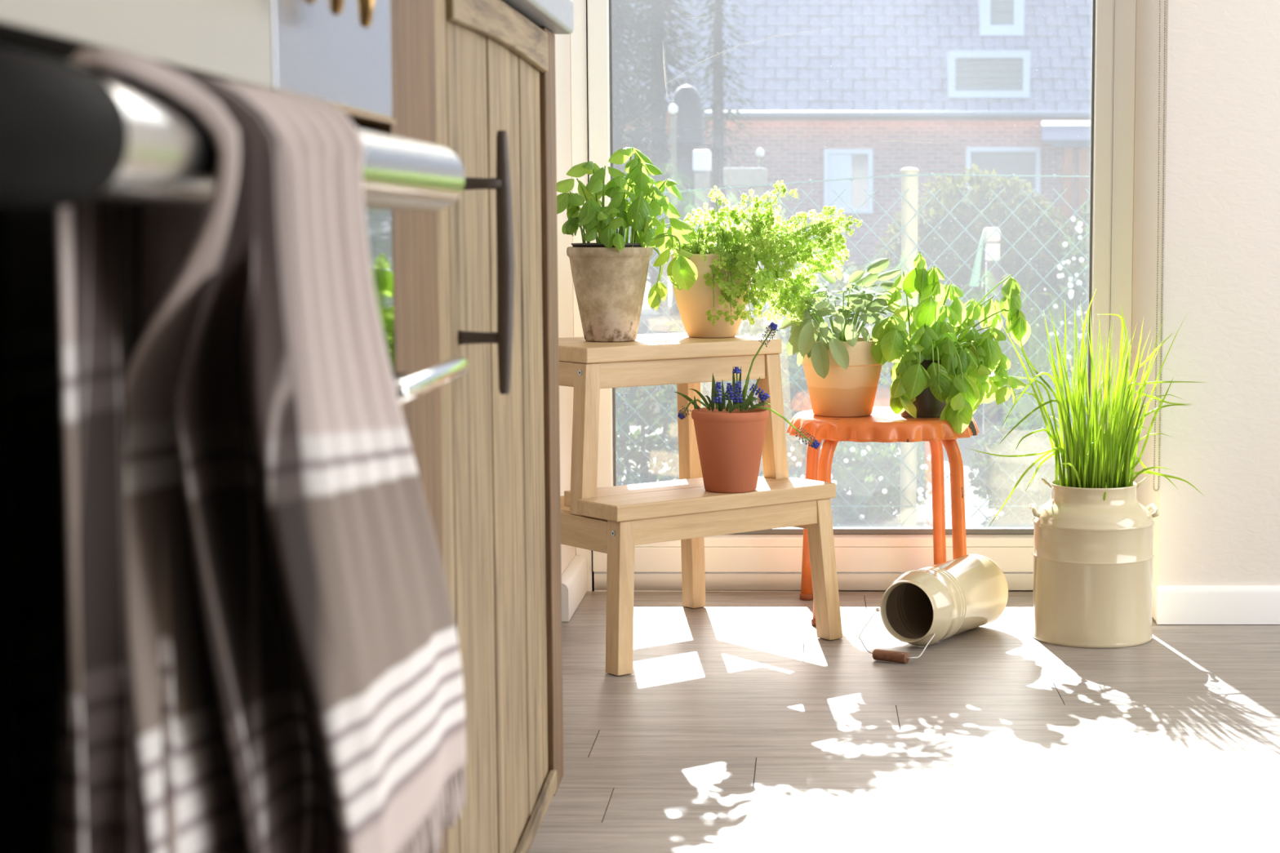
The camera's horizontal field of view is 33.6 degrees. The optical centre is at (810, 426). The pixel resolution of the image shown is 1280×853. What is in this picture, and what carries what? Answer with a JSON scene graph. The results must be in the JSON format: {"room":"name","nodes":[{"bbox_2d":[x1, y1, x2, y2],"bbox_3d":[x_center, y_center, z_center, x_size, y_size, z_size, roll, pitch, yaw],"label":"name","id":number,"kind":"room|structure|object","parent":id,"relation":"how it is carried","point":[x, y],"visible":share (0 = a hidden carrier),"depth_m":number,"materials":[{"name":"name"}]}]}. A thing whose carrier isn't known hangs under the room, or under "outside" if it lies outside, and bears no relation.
{"room":"kitchen","nodes":[
{"label":"kitchen","id":0,"kind":"room"},
{"bbox_2d":[691,406,768,493],"bbox_3d":[-0.129,0.037,3.374,0.125,0.129,0.125,0,6,0],"label":"pot","id":1,"kind":"object","parent":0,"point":[730,440],"depth_m":3.33,"materials":[{"name":"orange ceramic"}]},
{"bbox_2d":[528,591,1279,852],"bbox_3d":[0.875,0.585,1.271,3.650,0.030,5.617,0,6,0],"label":"floor","id":2,"kind":"structure","parent":0,"point":[734,727],"depth_m":2.81,"materials":[{"name":"grey"}]},
{"bbox_2d":[0,0,468,852],"bbox_3d":[-0.552,0.124,0.968,0.697,0.905,0.904,0,6,0],"label":"range cooker","id":3,"kind":"object","parent":2,"relation":"on","point":[71,134],"visible":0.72,"depth_m":0.76,"materials":[{"name":"black metal"}]},
{"bbox_2d":[52,47,466,852],"bbox_3d":[-0.224,0.046,0.913,0.069,0.380,0.478,0,6,2],"label":"tea towel","id":4,"kind":"object","parent":3,"relation":"hanging from","point":[260,651],"visible":0.93,"depth_m":0.82,"materials":[{"name":"fabric"}]},
{"bbox_2d":[353,0,563,852],"bbox_3d":[-0.569,0.062,1.873,0.663,0.892,0.908,0,6,0],"label":"base cabinet","id":5,"kind":"object","parent":2,"relation":"on","point":[475,277],"visible":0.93,"depth_m":1.84,"materials":[{"name":"brown wood"}]},
{"bbox_2d":[502,0,573,34],"bbox_3d":[-0.589,-0.402,1.838,0.662,0.038,0.928,0,6,0],"label":"countertop","id":6,"kind":"structure","parent":5,"relation":"on","point":[556,15],"depth_m":2.14,"materials":[{"name":"white stone"}]},
{"bbox_2d":[558,332,842,675],"bbox_3d":[-0.252,0.105,3.481,0.454,0.494,0.408,-5,7,-40],"label":"step stool","id":7,"kind":"object","parent":2,"relation":"on","point":[611,521],"visible":0.79,"depth_m":3.36,"materials":[{"name":"brown wood"}]},
{"bbox_2d":[556,146,697,342],"bbox_3d":[-0.301,-0.298,3.438,0.240,0.315,0.174,-3,6,-31],"label":"basil","id":8,"kind":"object","parent":7,"relation":"on","point":[610,273],"visible":0.99,"depth_m":3.41,"materials":[{"name":"green plant"}]},
{"bbox_2d":[571,242,643,247],"bbox_3d":[-0.330,-0.289,3.442,0.122,0.021,0.122,0,6,0],"label":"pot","id":9,"kind":"object","parent":8,"relation":"on","point":[597,244],"depth_m":3.39,"materials":[{"name":"black soil"}]},
{"bbox_2d":[566,246,653,342],"bbox_3d":[-0.329,-0.217,3.448,0.140,0.153,0.140,0,6,0],"label":"pot","id":10,"kind":"object","parent":8,"relation":"on","point":[609,282],"depth_m":3.40,"materials":[{"name":"grey ceramic"}]},
{"bbox_2d":[674,322,820,493],"bbox_3d":[-0.101,-0.030,3.338,0.127,0.270,0.210,-5,8,-44],"label":"hyacinth","id":11,"kind":"object","parent":7,"relation":"on","point":[730,438],"visible":1,"depth_m":3.33,"materials":[{"name":"orange ceramic"}]},
{"bbox_2d":[665,179,862,337],"bbox_3d":[-0.068,-0.284,3.560,0.360,0.265,0.191,-2,6,-16],"label":"parsley","id":12,"kind":"object","parent":7,"relation":"on","point":[714,306],"visible":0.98,"depth_m":3.53,"materials":[{"name":"green plant"}]},
{"bbox_2d":[670,253,751,337],"bbox_3d":[-0.168,-0.223,3.565,0.138,0.140,0.138,0,6,0],"label":"pot","id":13,"kind":"object","parent":12,"relation":"on","point":[705,310],"depth_m":3.50,"materials":[{"name":"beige ceramic"}]},
{"bbox_2d":[786,406,978,626],"bbox_3d":[0.127,0.153,3.732,0.340,0.352,0.340,0,6,0],"label":"metal stool","id":14,"kind":"object","parent":2,"relation":"on","point":[883,424],"visible":0.71,"depth_m":3.62,"materials":[{"name":"orange paint"}]},
{"bbox_2d":[780,257,902,417],"bbox_3d":[0.055,-0.157,3.689,0.218,0.273,0.191,0,6,0],"label":"sage","id":15,"kind":"object","parent":14,"relation":"on","point":[842,371],"visible":0.77,"depth_m":3.64,"materials":[{"name":"green plant"}]},
{"bbox_2d":[801,337,882,417],"bbox_3d":[0.056,-0.087,3.697,0.150,0.132,0.150,0,6,0],"label":"pot","id":16,"kind":"object","parent":15,"relation":"on","point":[846,386],"depth_m":3.64,"materials":[{"name":"orange ceramic"}]},
{"bbox_2d":[871,251,1031,435],"bbox_3d":[0.243,-0.147,3.648,0.280,0.311,0.197,0,6,0],"label":"basil","id":17,"kind":"object","parent":14,"relation":"on","point":[935,372],"visible":1,"depth_m":3.63,"materials":[{"name":"green plant"}]},
{"bbox_2d":[900,359,946,417],"bbox_3d":[0.200,-0.073,3.679,0.100,0.108,0.100,0,6,0],"label":"pot","id":18,"kind":"object","parent":17,"relation":"on","point":[926,405],"depth_m":3.64,"materials":[{"name":"grey plastic"}]},
{"bbox_2d":[858,554,1008,663],"bbox_3d":[0.192,0.293,3.456,0.125,0.124,0.346,3,7,31],"label":"can","id":19,"kind":"object","parent":2,"relation":"on","point":[928,606],"visible":1,"depth_m":3.47,"materials":[{"name":"beige metal"}]},
{"bbox_2d":[964,289,1208,648],"bbox_3d":[0.441,0.060,3.501,0.380,0.581,0.301,-3,6,-29],"label":"potted plant","id":20,"kind":"object","parent":2,"relation":"on","point":[1093,552],"visible":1,"depth_m":3.43,"materials":[{"name":"beige ceramic"}]},
{"bbox_2d":[555,0,1279,621],"bbox_3d":[0.895,-0.928,3.746,3.650,2.500,0.477,0,6,0],"label":"wall","id":21,"kind":"structure","parent":0,"point":[1221,204],"depth_m":3.59,"materials":[{"name":"beige paint"}]},
{"bbox_2d":[561,555,586,622],"bbox_3d":[-0.429,0.289,3.789,0.021,0.068,0.303,0,6,0],"label":"baseboard","id":22,"kind":"structure","parent":21,"relation":"attached to","point":[574,579],"depth_m":3.74,"materials":[{"name":"white paint"}]},
{"bbox_2d":[1152,0,1166,491],"bbox_3d":[0.588,-0.698,3.517,0.018,1.626,0.003,0,6,0],"label":"chain","id":23,"kind":"object","parent":21,"relation":"hanging from","point":[1165,1],"visible":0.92,"depth_m":3.55,"materials":[{"name":"beige"}]},
{"bbox_2d":[1155,585,1279,624],"bbox_3d":[1.603,0.306,3.620,2.015,0.066,0.013,0,6,0],"label":"baseboard","id":24,"kind":"structure","parent":21,"relation":"attached to","point":[1175,604],"depth_m":3.61,"materials":[{"name":"white paint"}]},
{"bbox_3d":[0.077,-2.047,3.637,1.034,0.250,0.477,0,6,0],"label":"lintel","id":25,"kind":"object","parent":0,"visible":0},
{"bbox_2d":[569,0,1136,591],"bbox_3d":[0.077,-0.814,3.868,1.034,2.254,0.076,0,6,0],"label":"window","id":26,"kind":"structure","parent":25,"relation":"attached to","point":[868,558],"depth_m":3.89,"materials":[{"name":"white"}]},
{"label":"outside","id":27,"kind":"structure","parent":0,"visible":0},
{"bbox_2d":[616,264,1088,527],"bbox_3d":[0.000,-2.637,36.967,60.000,0.300,65.903,0,6,0],"label":"ground","id":28,"kind":"structure","parent":27,"point":[649,316],"depth_m":6.79,"materials":[{"name":"white"}]},
{"bbox_2d":[612,0,669,284],"bbox_3d":[-1.581,-2.931,16.780,1.049,4.200,1.065,0,6,0],"label":"conifer","id":29,"kind":"object","parent":28,"relation":"on","point":[620,11],"visible":0.27,"depth_m":16.72,"materials":[{"name":"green plant"}]},
{"bbox_2d":[615,382,708,485],"bbox_3d":[-0.487,-0.017,6.026,0.446,0.496,0.427,0,6,0],"label":"shrub","id":30,"kind":"object","parent":28,"relation":"on","point":[634,397],"visible":0.21,"depth_m":5.89,"materials":[{"name":"green plant"}]},
{"bbox_2d":[619,0,714,307],"bbox_3d":[-1.422,-3.423,19.771,1.216,4.600,1.217,0,6,0],"label":"conifer","id":31,"kind":"object","parent":28,"relation":"on","point":[661,6],"visible":0.41,"depth_m":19.64,"materials":[{"name":"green plant"}]},
{"bbox_2d":[668,104,678,333],"bbox_3d":[-0.906,-1.336,13.936,0.066,1.577,0.064,0,6,0],"label":"garden lamp","id":32,"kind":"object","parent":28,"relation":"on","point":[673,108],"visible":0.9,"depth_m":13.88,"materials":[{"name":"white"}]},
{"bbox_2d":[666,84,704,333],"bbox_3d":[-0.876,-1.528,14.922,0.300,1.768,0.300,0,6,0],"label":"street lamp","id":33,"kind":"object","parent":28,"relation":"on","point":[690,126],"visible":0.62,"depth_m":14.78,"materials":[{"name":"grey metal"}]},
{"bbox_2d":[693,150,711,253],"bbox_3d":[-0.667,-1.073,12.957,0.110,1.244,0.100,0,6,0],"label":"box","id":34,"kind":"object","parent":28,"relation":"on","point":[701,158],"visible":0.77,"depth_m":12.87,"materials":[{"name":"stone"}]},
{"bbox_2d":[684,0,759,246],"bbox_3d":[-1.058,-3.711,23.754,1.148,4.400,1.211,0,6,0],"label":"conifer","id":35,"kind":"object","parent":28,"relation":"on","point":[718,151],"visible":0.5,"depth_m":23.71,"materials":[{"name":"green plant"}]},
{"bbox_2d":[648,287,808,470],"bbox_3d":[-0.259,-0.140,6.610,0.517,0.633,0.425,0,6,0],"label":"shrub","id":36,"kind":"object","parent":28,"relation":"on","point":[757,327],"visible":0.09,"depth_m":6.54,"materials":[{"name":"green plant"}]},
{"bbox_2d":[723,167,767,333],"bbox_3d":[-0.400,-1.018,12.962,0.260,1.132,0.400,0,6,0],"label":"garden bench","id":37,"kind":"object","parent":28,"relation":"on","point":[732,176],"visible":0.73,"depth_m":12.72,"materials":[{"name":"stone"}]},
{"bbox_2d":[755,148,764,167],"bbox_3d":[-0.382,-1.421,15.937,0.066,1.357,0.064,0,6,0],"label":"garden lamp","id":38,"kind":"object","parent":28,"relation":"on","point":[760,153],"visible":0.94,"depth_m":15.86,"materials":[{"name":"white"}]},
{"bbox_2d":[719,324,874,477],"bbox_3d":[-0.049,-0.044,6.127,0.480,0.524,0.432,0,6,0],"label":"shrub","id":39,"kind":"object","parent":28,"relation":"on","point":[788,363],"visible":0.06,"depth_m":6.00,"materials":[{"name":"green plant"}]},
{"bbox_2d":[803,261,893,443],"bbox_3d":[0.127,-0.245,7.418,0.408,0.673,0.440,0,6,0],"label":"shrub","id":40,"kind":"object","parent":28,"relation":"on","point":[836,286],"visible":0.16,"depth_m":7.33,"materials":[{"name":"green plant"}]},
{"bbox_2d":[617,333,1087,414],"bbox_3d":[-0.090,-0.223,8.910,4.612,0.336,0.180,0,6,0],"label":"kerb","id":41,"kind":"object","parent":28,"relation":"on","point":[882,397],"visible":0.05,"depth_m":8.84,"materials":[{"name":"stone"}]},
{"bbox_2d":[615,166,1089,527],"bbox_3d":[0.210,-0.172,5.255,3.821,0.944,0.053,0,6,0],"label":"wire fence","id":42,"kind":"object","parent":28,"relation":"on","point":[909,175],"visible":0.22,"depth_m":5.22,"materials":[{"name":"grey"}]},
{"bbox_2d":[618,0,1092,264],"bbox_3d":[1.772,-7.775,42.748,22.144,8.808,9.400,0,6,0],"label":"brick house","id":43,"kind":"structure","parent":28,"relation":"on","point":[1003,86],"depth_m":39.73,"materials":[{"name":"brown"}]},
{"bbox_2d":[829,154,851,208],"bbox_3d":[0.556,-4.624,39.686,0.420,1.002,0.003,0,6,0],"label":"curtain","id":44,"kind":"object","parent":43,"relation":"hanging from","point":[840,165],"depth_m":39.68,"materials":[{"name":"white fabric"}]},
{"bbox_2d":[787,437,932,524],"bbox_3d":[0.139,0.108,5.740,0.417,0.307,0.429,0,6,0],"label":"shrub","id":45,"kind":"object","parent":28,"relation":"on","point":[884,492],"visible":0.39,"depth_m":5.62,"materials":[{"name":"green plant"}]},
{"bbox_2d":[864,163,1088,427],"bbox_3d":[0.653,-0.512,8.288,0.885,1.040,0.869,0,6,0],"label":"bush","id":46,"kind":"object","parent":28,"relation":"on","point":[965,212],"visible":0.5,"depth_m":8.04,"materials":[{"name":"green plant"}]},
{"bbox_2d":[968,226,1000,490],"bbox_3d":[0.517,-0.200,6.303,0.094,0.796,0.085,0,6,0],"label":"stake","id":47,"kind":"object","parent":28,"relation":"on","point":[990,410],"visible":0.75,"depth_m":6.26,"materials":[{"name":"stone"}]},
{"bbox_2d":[966,412,1071,520],"bbox_3d":[0.601,0.108,5.788,0.353,0.295,0.430,0,6,0],"label":"shrub","id":48,"kind":"object","parent":28,"relation":"on","point":[1040,493],"visible":0.59,"depth_m":5.67,"materials":[{"name":"green plant"}]},
{"bbox_2d":[1053,199,1089,417],"bbox_3d":[1.058,-0.399,7.601,0.384,0.942,0.433,0,6,0],"label":"flowering shrub","id":49,"kind":"object","parent":28,"relation":"on","point":[1074,291],"visible":0.16,"depth_m":7.54,"materials":[{"name":"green plant"}]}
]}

